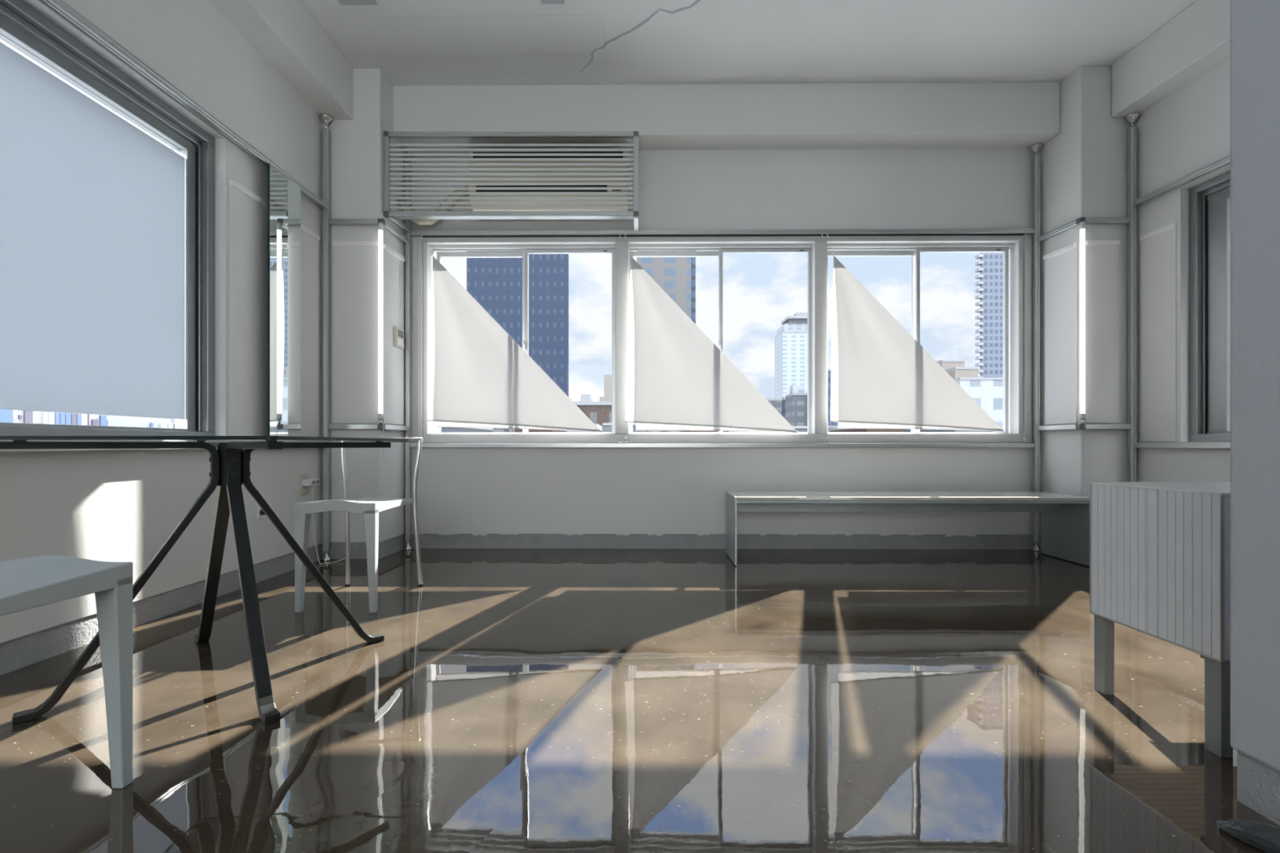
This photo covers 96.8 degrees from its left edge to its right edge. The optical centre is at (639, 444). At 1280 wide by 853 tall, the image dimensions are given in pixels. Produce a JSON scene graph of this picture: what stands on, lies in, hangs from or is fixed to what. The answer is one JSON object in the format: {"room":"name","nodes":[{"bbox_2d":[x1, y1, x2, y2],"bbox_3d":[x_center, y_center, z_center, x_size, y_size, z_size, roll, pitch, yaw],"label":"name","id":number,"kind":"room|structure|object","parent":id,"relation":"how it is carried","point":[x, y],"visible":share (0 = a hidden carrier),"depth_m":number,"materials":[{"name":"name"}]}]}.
{"room":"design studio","nodes":[
{"label":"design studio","id":0,"kind":"room"},
{"bbox_2d":[0,0,324,643],"bbox_3d":[-2.030,-0.850,0.415,0.200,2.900,7.230,0,0,0],"label":"wall","id":1,"kind":"structure","parent":0,"point":[96,505],"depth_m":2.41,"materials":[{"name":"white paint"}]},
{"bbox_2d":[0,0,214,435],"bbox_3d":[-2.038,-0.720,1.524,0.123,1.410,2.247,0,0,0],"label":"window","id":2,"kind":"structure","parent":1,"relation":"in","point":[107,229],"depth_m":2.11,"materials":[{"name":"metal"}]},
{"bbox_2d":[0,543,323,675],"bbox_3d":[-2.034,0.650,0.390,0.193,0.100,7.180,0,0,0],"label":"baseboard","id":3,"kind":"structure","parent":1,"relation":"attached to","point":[20,652],"depth_m":2.19,"materials":[{"name":"concrete"}]},
{"bbox_2d":[257,496,271,519],"bbox_3d":[-1.918,0.324,2.919,0.026,0.110,0.110,0,0,0],"label":"wall socket","id":4,"kind":"object","parent":1,"relation":"attached to","point":[260,514],"visible":0.56,"depth_m":2.90,"materials":[{"name":"white plastic"}]},
{"bbox_2d":[229,179,319,436],"bbox_3d":[-1.921,-0.632,3.035,0.018,1.225,0.730,0,0,0],"label":"panel","id":5,"kind":"object","parent":1,"relation":"attached to","point":[247,211],"visible":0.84,"depth_m":2.85,"materials":[{"name":"white paint"}]},
{"bbox_2d":[207,0,352,119],"bbox_3d":[-1.845,-2.142,0.135,0.190,0.317,6.670,0,0,0],"label":"beam","id":6,"kind":"structure","parent":1,"relation":"attached to","point":[286,33],"depth_m":2.97,"materials":[{"name":"white paint"}]},
{"bbox_2d":[300,473,308,495],"bbox_3d":[-1.925,0.230,3.263,0.012,0.120,0.070,0,0,0],"label":"wall socket","id":7,"kind":"object","parent":1,"relation":"attached to","point":[304,490],"visible":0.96,"depth_m":3.25,"materials":[{"name":"beige plastic"}]},
{"bbox_2d":[324,68,407,542],"bbox_3d":[-1.754,-0.850,3.656,0.372,2.900,0.368,0,0,0],"label":"wall pillar","id":8,"kind":"structure","parent":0,"point":[356,144],"depth_m":3.47,"materials":[{"name":"white paint"}]},
{"bbox_2d":[332,241,377,422],"bbox_3d":[-1.735,-0.682,3.463,0.270,1.105,0.018,0,0,0],"label":"wall panel","id":9,"kind":"object","parent":8,"relation":"attached to","point":[355,264],"visible":1,"depth_m":3.46,"materials":[{"name":"white paint"}]},
{"bbox_2d":[323,533,406,559],"bbox_3d":[-1.758,0.650,3.662,0.364,0.100,0.367,0,0,0],"label":"baseboard","id":10,"kind":"structure","parent":8,"relation":"attached to","point":[337,550],"depth_m":3.48,"materials":[{"name":"concrete"}]},
{"bbox_2d":[382,244,404,424],"bbox_3d":[-1.567,-0.682,3.630,0.018,1.105,0.261,0,0,3],"label":"panel","id":11,"kind":"object","parent":8,"relation":"attached to","point":[393,300],"visible":0.87,"depth_m":3.60,"materials":[{"name":"white"}]},
{"bbox_2d":[393,315,404,349],"bbox_3d":[-1.564,-0.721,3.656,0.028,0.206,0.148,0,0,0],"label":"thermostat","id":12,"kind":"object","parent":8,"relation":"attached to","point":[398,337],"depth_m":3.66,"materials":[{"name":"beige plastic"}]},
{"bbox_2d":[399,266,399,293],"bbox_3d":[-1.564,-1.061,3.666,0.028,0.163,0.005,0,0,0],"label":"thermostat","id":13,"kind":"object","parent":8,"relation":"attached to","point":[399,267],"depth_m":3.70,"materials":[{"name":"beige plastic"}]},
{"bbox_2d":[383,130,638,231],"bbox_3d":[-0.797,-1.675,3.652,1.578,0.527,0.276,0,0,0],"label":"grille","id":14,"kind":"object","parent":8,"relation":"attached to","point":[416,143],"visible":1,"depth_m":3.53,"materials":[{"name":"silver metal"}]},
{"bbox_2d":[0,548,1279,852],"bbox_3d":[0.575,0.800,0.415,5.550,0.200,7.230,0,0,0],"label":"floor","id":15,"kind":"structure","parent":0,"point":[510,700],"depth_m":1.42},
{"bbox_2d":[0,555,133,788],"bbox_3d":[-1.223,0.333,0.954,0.401,0.734,0.458,0,0,1],"label":"chair","id":16,"kind":"object","parent":15,"relation":"on","point":[28,583],"visible":1,"depth_m":1.15,"materials":[{"name":"white plastic"}]},
{"bbox_2d":[0,435,408,724],"bbox_3d":[-1.254,0.340,1.735,0.783,0.720,0.800,0,0,0],"label":"glass table","id":17,"kind":"object","parent":15,"relation":"on","point":[229,464],"visible":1,"depth_m":1.63,"materials":[{"name":"black metal"}]},
{"bbox_2d":[302,479,345,564],"bbox_3d":[-1.855,0.450,3.361,0.093,0.496,0.284,0,0,35],"label":"power adapter","id":18,"kind":"object","parent":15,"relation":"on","point":[307,482],"visible":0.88,"depth_m":3.29,"materials":[{"name":"white plastic"}]},
{"bbox_2d":[320,113,333,561],"bbox_3d":[-1.897,-0.641,3.440,0.068,2.683,0.068,0,0,0],"label":"pipe","id":19,"kind":"object","parent":15,"relation":"on","point":[326,118],"visible":1,"depth_m":3.43,"materials":[{"name":"silver metal"}]},
{"bbox_2d":[0,448,217,451],"bbox_3d":[-1.896,0.006,1.711,0.030,0.030,3.422,0,0,0],"label":"rail","id":20,"kind":"object","parent":19,"relation":"attached to","point":[1,450],"visible":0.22,"depth_m":1.91,"materials":[{"name":"grey"}]},
{"bbox_2d":[43,0,327,208],"bbox_3d":[-1.896,-1.435,1.711,0.030,0.030,3.422,0,0,0],"label":"rail","id":21,"kind":"object","parent":19,"relation":"attached to","point":[61,6],"visible":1,"depth_m":2.25,"materials":[{"name":"grey metal"}]},
{"bbox_2d":[266,163,300,442],"bbox_3d":[-1.877,-0.715,3.005,0.013,1.408,0.264,0,0,0],"label":"wall mirror","id":22,"kind":"object","parent":21,"relation":"hanging from","point":[283,194],"visible":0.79,"depth_m":2.98,"materials":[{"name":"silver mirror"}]},
{"bbox_2d":[320,113,333,124],"bbox_3d":[-1.897,-1.960,3.440,0.068,0.045,0.068,0,0,0],"label":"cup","id":23,"kind":"object","parent":19,"relation":"on","point":[326,118],"depth_m":3.42,"materials":[{"name":"silver metal"}]},
{"bbox_2d":[328,218,385,225],"bbox_3d":[-1.715,-1.350,3.448,0.330,0.032,0.032,0,0,0],"label":"rail","id":24,"kind":"object","parent":19,"relation":"attached to","point":[331,221],"visible":0.94,"depth_m":3.43,"materials":[{"name":"grey metal"}]},
{"bbox_2d":[377,222,384,457],"bbox_3d":[-1.563,-0.627,3.431,0.028,1.414,0.030,0,0,32],"label":"lamp","id":25,"kind":"object","parent":24,"relation":"attached to","point":[380,224],"visible":0.98,"depth_m":3.42,"materials":[{"name":"white"}]},
{"bbox_2d":[328,424,385,429],"bbox_3d":[-1.715,-0.107,3.448,0.330,0.032,0.032,0,0,0],"label":"rail","id":26,"kind":"object","parent":19,"relation":"attached to","point":[331,426],"visible":0.98,"depth_m":3.43,"materials":[{"name":"grey metal"}]},
{"bbox_2d":[294,437,422,613],"bbox_3d":[-1.268,0.333,2.594,0.401,0.734,0.458,0,0,1],"label":"chair","id":27,"kind":"object","parent":15,"relation":"on","point":[371,507],"visible":0.92,"depth_m":2.37,"materials":[{"name":"grey plastic"}]},
{"bbox_2d":[403,146,413,550],"bbox_3d":[-1.548,-0.637,3.795,0.068,2.675,0.068,0,0,0],"label":"pipe","id":28,"kind":"object","parent":15,"relation":"on","point":[407,222],"visible":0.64,"depth_m":3.78,"materials":[{"name":"silver metal"}]},
{"bbox_2d":[382,221,408,243],"bbox_3d":[-1.558,-1.350,3.623,0.030,0.030,0.314,0,0,3],"label":"rail","id":29,"kind":"object","parent":28,"relation":"attached to","point":[389,228],"visible":0.88,"depth_m":3.61,"materials":[{"name":"grey metal"}]},
{"bbox_2d":[385,424,408,431],"bbox_3d":[-1.558,-0.107,3.623,0.030,0.030,0.314,0,0,3],"label":"rail","id":30,"kind":"object","parent":28,"relation":"attached to","point":[388,427],"visible":0.9,"depth_m":3.61,"materials":[{"name":"grey metal"}]},
{"bbox_2d":[725,491,1089,567],"bbox_3d":[1.559,0.501,3.449,2.027,0.398,0.426,0,0,0],"label":"bench","id":31,"kind":"object","parent":15,"relation":"on","point":[1064,518],"visible":0.91,"depth_m":3.43,"materials":[{"name":"grey metal"}]},
{"bbox_2d":[1030,142,1042,551],"bbox_3d":[2.618,-0.637,3.755,0.068,2.675,0.068,0,0,0],"label":"pipe","id":32,"kind":"object","parent":15,"relation":"on","point":[1036,147],"visible":0.93,"depth_m":3.74,"materials":[{"name":"silver metal"}]},
{"bbox_2d":[1030,142,1042,152],"bbox_3d":[2.618,-1.952,3.755,0.068,0.045,0.068,0,0,0],"label":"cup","id":33,"kind":"object","parent":32,"relation":"on","point":[1036,147],"depth_m":3.74,"materials":[{"name":"silver metal"}]},
{"bbox_2d":[1038,424,1076,430],"bbox_3d":[2.643,-0.107,3.593,0.030,0.030,0.291,0,0,-5],"label":"rail","id":34,"kind":"object","parent":32,"relation":"attached to","point":[1064,427],"visible":1,"depth_m":3.58,"materials":[{"name":"grey metal"}]},
{"bbox_2d":[1038,219,1079,241],"bbox_3d":[2.643,-1.350,3.593,0.030,0.030,0.291,0,0,-5],"label":"rail","id":35,"kind":"object","parent":32,"relation":"attached to","point":[1073,224],"visible":0.96,"depth_m":3.58,"materials":[{"name":"grey metal"}]},
{"bbox_2d":[1124,111,1139,481],"bbox_3d":[2.965,-0.641,3.425,0.068,2.683,0.068,0,0,0],"label":"pipe","id":36,"kind":"object","parent":15,"relation":"on","point":[1131,117],"visible":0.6,"depth_m":3.41,"materials":[{"name":"silver metal"}]},
{"bbox_2d":[1076,217,1131,224],"bbox_3d":[2.796,-1.350,3.430,0.305,0.032,0.032,0,0,0],"label":"rail","id":37,"kind":"object","parent":36,"relation":"attached to","point":[1088,220],"visible":0.92,"depth_m":3.42,"materials":[{"name":"grey metal"}]},
{"bbox_2d":[1079,221,1085,457],"bbox_3d":[2.656,-0.627,3.413,0.028,1.414,0.030,0,0,32],"label":"lamp","id":38,"kind":"object","parent":37,"relation":"attached to","point":[1082,224],"visible":1,"depth_m":3.40,"materials":[{"name":"white"}]},
{"bbox_2d":[1076,423,1131,429],"bbox_3d":[2.796,-0.107,3.430,0.305,0.032,0.032,0,0,0],"label":"rail","id":39,"kind":"object","parent":36,"relation":"attached to","point":[1081,426],"visible":1,"depth_m":3.42,"materials":[{"name":"grey metal"}]},
{"bbox_2d":[1124,111,1139,123],"bbox_3d":[2.965,-1.960,3.425,0.068,0.045,0.068,0,0,0],"label":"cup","id":40,"kind":"object","parent":36,"relation":"on","point":[1131,117],"depth_m":3.41,"materials":[{"name":"silver metal"}]},
{"bbox_2d":[1134,155,1230,205],"bbox_3d":[3.019,-1.448,2.204,0.030,0.030,2.408,0,0,-2],"label":"rail","id":41,"kind":"object","parent":36,"relation":"attached to","point":[1225,161],"visible":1,"depth_m":3.11,"materials":[{"name":"grey metal"}]},
{"bbox_2d":[1089,481,1232,757],"bbox_3d":[1.540,0.404,1.446,0.501,0.593,0.368,0,0,0],"label":"base cabinet","id":42,"kind":"object","parent":15,"relation":"on","point":[1160,551],"visible":0.79,"depth_m":1.40,"materials":[{"name":"grey laminate"}]},
{"bbox_2d":[1216,818,1279,852],"bbox_3d":[1.098,0.674,0.964,0.071,0.052,0.171,0,0,-17],"label":"bundle","id":43,"kind":"object","parent":15,"relation":"on","point":[1264,837],"visible":1,"depth_m":0.98,"materials":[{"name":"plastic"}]},
{"bbox_2d":[408,148,1038,534],"bbox_3d":[0.551,-0.850,3.910,5.300,2.900,0.200,0,0,1],"label":"wall","id":44,"kind":"structure","parent":0,"point":[460,490],"depth_m":3.81,"materials":[{"name":"white paint"}]},
{"bbox_2d":[417,236,422,443],"bbox_3d":[-1.477,-0.702,3.821,0.030,1.381,0.020,0,0,0],"label":"trim","id":45,"kind":"structure","parent":44,"relation":"attached to","point":[420,241],"depth_m":3.81,"materials":[{"name":"grey metal"}]},
{"bbox_2d":[468,151,628,220],"bbox_3d":[-0.581,-1.692,3.700,1.012,0.375,0.234,0,0,0],"label":"air conditioner","id":46,"kind":"object","parent":44,"relation":"attached to","point":[470,152],"visible":0.31,"depth_m":3.60,"materials":[{"name":"beige plastic"}]},
{"bbox_2d":[397,185,469,224],"bbox_3d":[-1.335,-1.583,3.753,0.493,0.290,0.103,0,0,-12],"label":"hose","id":47,"kind":"object","parent":46,"relation":"attached to","point":[417,221],"visible":0.36,"depth_m":3.75,"materials":[{"name":"beige plastic"}]},
{"bbox_2d":[475,185,607,191],"bbox_3d":[-0.622,-1.617,3.597,0.830,0.041,0.014,0,0,1],"label":"outlet","id":48,"kind":"object","parent":46,"relation":"attached to","point":[477,190],"depth_m":3.59,"materials":[{"name":"black"}]},
{"bbox_2d":[472,151,622,158],"bbox_3d":[-0.582,-1.827,3.597,0.950,0.045,0.012,0,0,1],"label":"grille","id":49,"kind":"object","parent":46,"relation":"attached to","point":[473,152],"depth_m":3.59,"materials":[{"name":"white"}]},
{"bbox_2d":[411,533,976,536],"bbox_3d":[0.352,0.608,3.817,3.784,0.017,0.004,0,0,1],"label":"trim","id":50,"kind":"structure","parent":44,"relation":"attached to","point":[625,535],"depth_m":3.81,"materials":[{"name":"white paint"}]},
{"bbox_2d":[409,228,1034,447],"bbox_3d":[0.534,-0.703,3.870,4.132,1.448,0.238,0,0,0],"label":"window","id":51,"kind":"structure","parent":44,"relation":"in","point":[445,247],"depth_m":3.81,"materials":[{"name":"metal"}]},
{"bbox_2d":[427,248,605,435],"bbox_3d":[-0.810,-0.687,3.756,1.164,1.245,0.065,0,0,0],"label":"cloth","id":52,"kind":"object","parent":51,"relation":"attached to","point":[480,376],"visible":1,"depth_m":3.75,"materials":[{"name":"white fabric"}]},
{"bbox_2d":[625,248,800,435],"bbox_3d":[0.486,-0.682,3.756,1.166,1.245,0.065,0,0,0],"label":"cloth","id":53,"kind":"object","parent":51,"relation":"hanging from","point":[677,379],"visible":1,"depth_m":3.75,"materials":[{"name":"white fabric"}]},
{"bbox_2d":[409,533,1035,549],"bbox_3d":[0.551,0.650,3.908,4.300,0.100,0.184,0,0,1],"label":"baseboard","id":54,"kind":"structure","parent":44,"relation":"attached to","point":[800,541],"depth_m":3.81,"materials":[{"name":"concrete"}]},
{"bbox_2d":[422,233,1024,237],"bbox_3d":[0.545,-1.395,3.799,4.002,0.005,0.026,0,0,1],"label":"trim","id":55,"kind":"structure","parent":44,"relation":"attached to","point":[933,234],"depth_m":3.79,"materials":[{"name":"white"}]},
{"bbox_2d":[622,235,826,443],"bbox_3d":[0.565,-0.702,3.884,1.372,1.381,0.185,0,0,0],"label":"window","id":56,"kind":"structure","parent":44,"relation":"in","point":[815,249],"depth_m":3.81,"materials":[{"name":"metal"}]},
{"bbox_2d":[393,81,1059,150],"bbox_3d":[0.539,-2.138,3.720,4.240,0.325,0.200,0,0,1],"label":"ceiling beam","id":57,"kind":"structure","parent":44,"relation":"attached to","point":[997,114],"depth_m":3.62,"materials":[{"name":"white paint"}]},
{"bbox_2d":[820,235,1022,443],"bbox_3d":[1.877,-0.702,3.873,1.342,1.381,0.181,0,0,0],"label":"window","id":58,"kind":"structure","parent":44,"relation":"in","point":[1011,246],"depth_m":3.84,"materials":[{"name":"metal"}]},
{"bbox_2d":[830,248,1005,434],"bbox_3d":[1.841,-0.689,3.756,1.186,1.241,0.065,0,0,0],"label":"cloth","id":59,"kind":"object","parent":58,"relation":"attached to","point":[882,377],"visible":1,"depth_m":3.75,"materials":[{"name":"white fabric"}]},
{"bbox_2d":[1023,235,1031,443],"bbox_3d":[2.578,-0.702,3.783,0.044,1.381,0.020,0,0,0],"label":"trim","id":60,"kind":"structure","parent":44,"relation":"attached to","point":[1027,238],"depth_m":3.77,"materials":[{"name":"grey metal"}]},
{"bbox_2d":[301,0,1195,85],"bbox_3d":[0.575,-2.394,0.415,5.550,0.212,7.230,0,0,0],"label":"ceiling","id":61,"kind":"structure","parent":0,"point":[413,42],"depth_m":3.23,"materials":[{"name":"paint"}]},
{"bbox_2d":[1038,66,1134,534],"bbox_3d":[2.850,-0.850,3.645,0.400,2.900,0.390,0,0,0],"label":"wall pillar","id":62,"kind":"structure","parent":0,"point":[1084,166],"depth_m":3.45,"materials":[{"name":"white paint"}]},
{"bbox_2d":[1043,242,1076,424],"bbox_3d":[2.655,-0.682,3.599,0.018,1.105,0.241,0,0,-5],"label":"sheet","id":63,"kind":"object","parent":62,"relation":"attached to","point":[1060,264],"visible":1,"depth_m":3.58,"materials":[{"name":"white"}]},
{"bbox_2d":[1084,240,1120,422],"bbox_3d":[2.800,-0.682,3.441,0.200,1.105,0.018,0,0,0],"label":"sheet","id":64,"kind":"object","parent":62,"relation":"attached to","point":[1101,256],"visible":1,"depth_m":3.44,"materials":[{"name":"white"}]},
{"bbox_2d":[1134,57,1230,481],"bbox_3d":[3.210,-0.850,0.320,0.200,2.900,7.430,0,0,-2],"label":"wall","id":65,"kind":"structure","parent":0,"point":[1187,131],"depth_m":3.17,"materials":[{"name":"white paint"}]},
{"bbox_2d":[1139,222,1176,440],"bbox_3d":[2.998,-0.632,3.295,0.018,1.225,0.210,0,0,-2],"label":"wall panel","id":66,"kind":"object","parent":65,"relation":"attached to","point":[1158,246],"visible":1,"depth_m":3.28,"materials":[{"name":"white paint"}]},
{"bbox_2d":[1111,0,1230,116],"bbox_3d":[3.050,-2.142,0.225,0.165,0.317,6.450,0,0,-2],"label":"ceiling beam","id":67,"kind":"structure","parent":65,"relation":"attached to","point":[1197,39],"depth_m":3.08,"materials":[{"name":"white paint"}]},
{"bbox_2d":[1134,442,1230,448],"bbox_3d":[3.019,0.006,2.204,0.030,0.030,2.408,0,0,-2],"label":"rail","id":68,"kind":"object","parent":65,"relation":"attached to","point":[1195,445],"visible":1,"depth_m":3.09,"materials":[{"name":"grey metal"}]},
{"bbox_2d":[1189,170,1230,441],"bbox_3d":[3.136,-0.720,2.662,0.123,1.410,1.016,0,0,-2],"label":"window","id":69,"kind":"structure","parent":65,"relation":"in","point":[1209,200],"depth_m":3.10,"materials":[{"name":"metal"}]},
{"bbox_2d":[1230,0,1279,771],"bbox_3d":[2.111,-0.850,0.295,1.896,2.900,1.788,0,0,0],"label":"wall partition","id":70,"kind":"structure","parent":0,"point":[1255,24],"depth_m":1.07,"materials":[{"name":"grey paint"}]},
{"bbox_2d":[1236,751,1279,825],"bbox_3d":[2.116,0.650,0.291,1.886,0.100,1.780,0,0,0],"label":"baseboard","id":71,"kind":"structure","parent":70,"relation":"attached to","point":[1258,784],"depth_m":1.08,"materials":[{"name":"paint"}]},
{"label":"outside","id":72,"kind":"structure","parent":0,"visible":0},
{"bbox_3d":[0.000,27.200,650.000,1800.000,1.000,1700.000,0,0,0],"label":"ground","id":73,"kind":"structure","parent":72,"visible":0},
{"bbox_2d":[0,408,87,425],"bbox_3d":[-27.970,6.700,20.255,12.060,40.000,4.764,0,0,0],"label":"building","id":74,"kind":"structure","parent":73,"relation":"on","point":[6,415],"depth_m":20.91,"materials":[{"name":"grey"}]},
{"bbox_2d":[87,413,106,426],"bbox_3d":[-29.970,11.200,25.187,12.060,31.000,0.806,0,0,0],"label":"building","id":75,"kind":"structure","parent":73,"relation":"on","point":[92,420],"depth_m":25.12,"materials":[{"name":"grey"}]},
{"bbox_2d":[106,419,175,428],"bbox_3d":[-32.970,12.725,31.878,12.060,27.950,6.034,0,0,0],"label":"building","id":76,"kind":"structure","parent":73,"relation":"on","point":[109,423],"depth_m":30.71,"materials":[{"name":"grey"}]},
{"bbox_2d":[435,425,493,432],"bbox_3d":[-21.188,12.293,67.950,4.143,28.814,12.100,0,0,0],"label":"building","id":77,"kind":"structure","parent":73,"relation":"on","point":[444,429],"depth_m":62.37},
{"bbox_2d":[493,428,514,432],"bbox_3d":[-20.620,12.079,83.950,5.212,29.243,12.100,0,0,0],"label":"building","id":78,"kind":"structure","parent":73,"relation":"on","point":[495,430],"depth_m":78.00,"materials":[{"name":"white"}]},
{"bbox_2d":[466,250,568,396],"bbox_3d":[-34.268,-16.984,163.403,30.905,87.368,27.005,0,0,0],"label":"office tower","id":79,"kind":"structure","parent":73,"relation":"on","point":[495,284],"depth_m":150.01,"materials":[{"name":"blue glass"}]},
{"bbox_2d":[514,428,566,432],"bbox_3d":[-11.593,12.342,67.950,4.143,28.717,12.100,0,0,0],"label":"building","id":80,"kind":"structure","parent":73,"relation":"on","point":[516,430],"depth_m":62.00,"materials":[{"name":"brown brick"}]},
{"bbox_2d":[566,423,602,431],"bbox_3d":[-8.550,11.914,83.950,5.212,29.572,12.100,0,0,0],"label":"building","id":81,"kind":"structure","parent":73,"relation":"on","point":[598,426],"depth_m":78.00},
{"bbox_2d":[573,374,612,426],"bbox_3d":[-8.353,7.392,99.305,8.910,38.617,9.210,0,0,0],"label":"brick building","id":82,"kind":"structure","parent":73,"relation":"on","point":[599,412],"depth_m":95.00,"materials":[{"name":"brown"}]},
{"bbox_2d":[602,422,640,432],"bbox_3d":[-1.999,12.175,67.950,4.143,29.050,12.100,0,0,0],"label":"building","id":83,"kind":"structure","parent":73,"relation":"on","point":[606,427],"depth_m":62.00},
{"bbox_2d":[645,430,682,432],"bbox_3d":[3.520,11.988,83.950,5.212,29.424,12.100,0,0,0],"label":"building","id":84,"kind":"structure","parent":73,"relation":"on","point":[646,431],"depth_m":78.00,"materials":[{"name":"white"}]},
{"bbox_2d":[636,250,695,432],"bbox_3d":[8.335,-22.567,188.602,18.781,98.534,17.404,0,0,0],"label":"tower","id":85,"kind":"structure","parent":73,"relation":"on","point":[676,276],"depth_m":180.02,"materials":[{"name":"stone"}]},
{"bbox_2d":[682,431,728,432],"bbox_3d":[7.596,12.242,67.950,4.143,28.916,12.100,0,0,0],"label":"building","id":86,"kind":"structure","parent":73,"relation":"on","point":[682,431],"depth_m":62.00,"materials":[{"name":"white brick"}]},
{"bbox_2d":[765,398,782,415],"bbox_3d":[47.597,5.213,202.998,6.096,42.975,6.196,0,0,0],"label":"apartment block","id":87,"kind":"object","parent":73,"relation":"on","point":[776,403],"visible":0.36,"depth_m":200.00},
{"bbox_2d":[782,397,785,418],"bbox_3d":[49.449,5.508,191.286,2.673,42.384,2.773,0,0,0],"label":"apartment block","id":88,"kind":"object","parent":73,"relation":"on","point":[783,398],"visible":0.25,"depth_m":190.00,"materials":[{"name":"blue glass"}]},
{"bbox_2d":[774,312,807,398],"bbox_3d":[118.171,-35.642,432.317,25.604,124.684,26.634,0,0,0],"label":"residential tower","id":89,"kind":"structure","parent":73,"relation":"on","point":[791,339],"depth_m":420.00,"materials":[{"name":"white concrete"}]},
{"bbox_2d":[785,385,807,426],"bbox_3d":[49.924,4.382,174.235,8.570,44.637,8.670,0,0,0],"label":"apartment block","id":90,"kind":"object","parent":73,"relation":"on","point":[796,402],"visible":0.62,"depth_m":169.98,"materials":[{"name":"grey concrete"}]},
{"bbox_2d":[792,426,807,431],"bbox_3d":[17.190,12.348,67.950,4.143,28.704,12.100,0,0,0],"label":"building","id":91,"kind":"structure","parent":73,"relation":"on","point":[800,428],"depth_m":62.00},
{"bbox_2d":[827,368,838,425],"bbox_3d":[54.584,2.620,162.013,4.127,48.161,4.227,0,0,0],"label":"apartment block","id":92,"kind":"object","parent":73,"relation":"on","point":[829,423],"visible":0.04,"depth_m":160.00,"materials":[{"name":"blue glass"}]},
{"bbox_2d":[827,425,838,432],"bbox_3d":[27.661,12.061,83.950,5.212,29.279,12.100,0,0,0],"label":"building","id":93,"kind":"structure","parent":73,"relation":"on","point":[829,427],"depth_m":77.90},
{"bbox_2d":[830,427,904,432],"bbox_3d":[26.784,12.314,67.950,4.143,28.772,12.100,0,0,0],"label":"building","id":94,"kind":"structure","parent":73,"relation":"on","point":[836,429],"depth_m":62.03,"materials":[{"name":"brown brick"}]},
{"bbox_2d":[904,429,992,432],"bbox_3d":[36.379,12.209,67.950,4.143,28.982,12.100,0,0,0],"label":"building","id":95,"kind":"structure","parent":73,"relation":"on","point":[905,430],"depth_m":64.33,"materials":[{"name":"brown"}]},
{"bbox_2d":[936,359,964,369],"bbox_3d":[82.649,2.147,152.939,5.979,49.105,6.079,0,0,0],"label":"apartment block","id":96,"kind":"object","parent":73,"relation":"on","point":[944,363],"visible":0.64,"depth_m":150.01,"materials":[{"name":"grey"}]},
{"bbox_2d":[945,366,977,378],"bbox_3d":[74.678,4.479,132.541,5.182,44.442,5.282,0,0,0],"label":"apartment block","id":97,"kind":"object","parent":73,"relation":"on","point":[955,372],"visible":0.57,"depth_m":130.01,"materials":[{"name":"grey concrete"}]},
{"bbox_2d":[953,377,1002,431],"bbox_3d":[62.134,7.464,105.812,11.723,38.472,11.823,0,0,0],"label":"building","id":98,"kind":"structure","parent":73,"relation":"on","point":[986,392],"depth_m":100.00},
{"bbox_2d":[974,252,1002,377],"bbox_3d":[170.046,-51.726,268.644,31.388,156.852,19.288,0,0,0],"label":"residential tower","id":99,"kind":"structure","parent":73,"relation":"on","point":[990,269],"depth_m":260.02,"materials":[{"name":"grey concrete"}]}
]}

